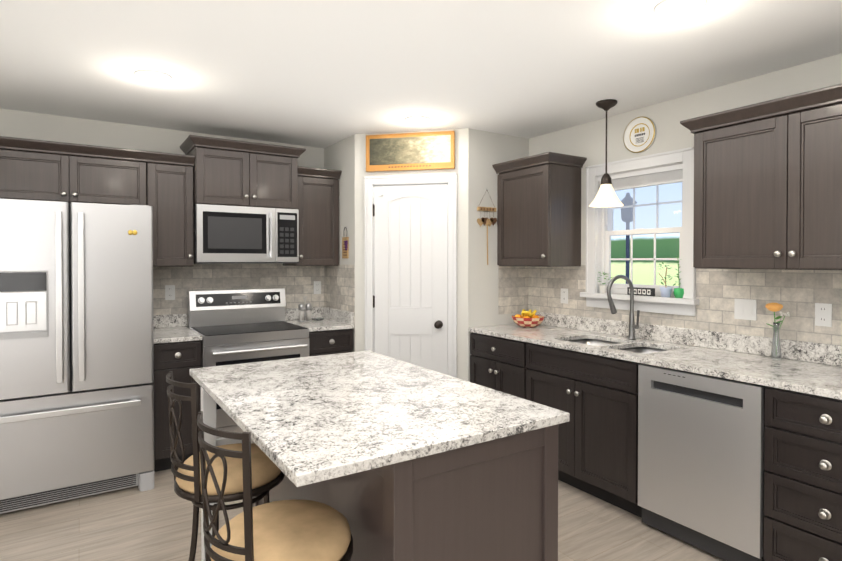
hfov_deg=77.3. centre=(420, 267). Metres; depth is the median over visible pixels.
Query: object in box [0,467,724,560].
floor
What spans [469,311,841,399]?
countertop
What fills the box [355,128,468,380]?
wall
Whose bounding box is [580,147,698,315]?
window
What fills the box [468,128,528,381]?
wall
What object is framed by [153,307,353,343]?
countertop
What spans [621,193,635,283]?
lantern post
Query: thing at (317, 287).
electrical outlet
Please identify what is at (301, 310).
salt shaker
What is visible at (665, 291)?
potted plant
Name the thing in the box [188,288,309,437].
range
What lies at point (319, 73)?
ceiling
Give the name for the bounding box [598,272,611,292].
plant
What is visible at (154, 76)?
recessed light
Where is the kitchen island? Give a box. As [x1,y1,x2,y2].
[197,382,557,560]
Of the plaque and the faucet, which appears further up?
the plaque
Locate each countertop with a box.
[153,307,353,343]
[190,350,569,489]
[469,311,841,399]
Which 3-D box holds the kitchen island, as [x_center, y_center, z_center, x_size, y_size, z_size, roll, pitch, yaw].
[-0.295,0.965,2.165,0.896,0.884,1.436,0,1,-33]
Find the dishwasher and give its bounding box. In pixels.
[638,364,765,560]
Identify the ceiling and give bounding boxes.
[0,0,841,147]
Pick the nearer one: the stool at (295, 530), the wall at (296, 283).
the stool at (295, 530)
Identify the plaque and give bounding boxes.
[342,227,348,257]
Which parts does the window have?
window sash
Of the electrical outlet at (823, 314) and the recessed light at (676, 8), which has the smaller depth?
the recessed light at (676, 8)
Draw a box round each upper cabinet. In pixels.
[0,135,341,266]
[492,84,841,269]
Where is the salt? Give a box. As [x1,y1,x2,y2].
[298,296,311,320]
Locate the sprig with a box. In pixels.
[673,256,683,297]
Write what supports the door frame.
attached to the wall at (461, 151)
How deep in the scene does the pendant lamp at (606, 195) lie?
3.35 m
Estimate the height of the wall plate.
0.236 m
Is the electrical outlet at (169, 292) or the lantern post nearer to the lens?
the electrical outlet at (169, 292)
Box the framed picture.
[366,131,454,171]
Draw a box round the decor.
[477,189,496,264]
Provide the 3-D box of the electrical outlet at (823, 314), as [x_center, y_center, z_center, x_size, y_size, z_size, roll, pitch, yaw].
[2.024,0.240,2.648,0.007,0.115,0.070,0,1,-33]
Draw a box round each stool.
[166,371,284,560]
[197,411,352,560]
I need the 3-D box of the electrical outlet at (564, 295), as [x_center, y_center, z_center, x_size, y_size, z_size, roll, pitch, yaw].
[1.107,0.223,4.067,0.007,0.115,0.070,0,1,-33]
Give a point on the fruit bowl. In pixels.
(529, 318)
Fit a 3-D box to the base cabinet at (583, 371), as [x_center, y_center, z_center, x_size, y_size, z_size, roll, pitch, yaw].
[1.499,0.890,2.873,0.653,1.015,3.228,0,1,-33]
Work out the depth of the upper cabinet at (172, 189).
3.81 m
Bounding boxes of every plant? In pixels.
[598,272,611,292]
[659,262,675,296]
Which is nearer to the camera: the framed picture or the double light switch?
the double light switch
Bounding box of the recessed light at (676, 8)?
[653,0,707,17]
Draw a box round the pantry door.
[373,184,447,374]
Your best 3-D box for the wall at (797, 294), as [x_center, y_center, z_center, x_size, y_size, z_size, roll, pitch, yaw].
[2.427,0.181,2.146,0.122,2.450,8.220,0,1,-33]
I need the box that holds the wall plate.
[623,117,656,152]
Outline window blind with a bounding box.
[598,164,682,224]
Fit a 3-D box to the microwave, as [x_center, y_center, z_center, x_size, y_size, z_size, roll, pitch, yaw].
[-1.398,-0.245,4.161,0.761,0.430,0.465,0,1,-33]
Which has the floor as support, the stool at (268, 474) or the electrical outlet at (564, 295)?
the stool at (268, 474)
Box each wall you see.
[0,109,323,326]
[324,134,354,351]
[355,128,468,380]
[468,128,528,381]
[528,53,841,345]
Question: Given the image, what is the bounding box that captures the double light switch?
[734,299,756,320]
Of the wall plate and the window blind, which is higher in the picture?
the wall plate
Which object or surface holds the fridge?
on the floor
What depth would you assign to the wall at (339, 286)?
4.41 m
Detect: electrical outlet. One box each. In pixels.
[165,285,174,299]
[314,281,320,293]
[561,288,567,303]
[815,303,831,326]
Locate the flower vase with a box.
[765,303,789,360]
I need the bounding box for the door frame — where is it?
[364,173,456,377]
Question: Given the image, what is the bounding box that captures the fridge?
[0,199,153,513]
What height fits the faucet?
0.425 m
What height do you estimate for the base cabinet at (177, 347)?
1.015 m
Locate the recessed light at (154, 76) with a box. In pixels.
[134,70,172,82]
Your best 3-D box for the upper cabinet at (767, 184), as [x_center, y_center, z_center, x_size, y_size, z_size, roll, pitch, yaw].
[1.427,-0.398,3.209,0.394,0.803,2.559,0,1,-33]
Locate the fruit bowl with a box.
[512,309,543,326]
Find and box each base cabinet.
[153,307,353,471]
[469,311,841,560]
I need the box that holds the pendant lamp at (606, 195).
[589,99,623,206]
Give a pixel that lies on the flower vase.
(776, 345)
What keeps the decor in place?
attached to the wall at (497, 294)
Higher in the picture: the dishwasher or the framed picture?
the framed picture
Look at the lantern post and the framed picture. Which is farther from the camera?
the lantern post
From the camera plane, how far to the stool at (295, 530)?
1.45 m
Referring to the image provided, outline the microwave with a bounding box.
[194,204,298,263]
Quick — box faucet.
[607,275,639,339]

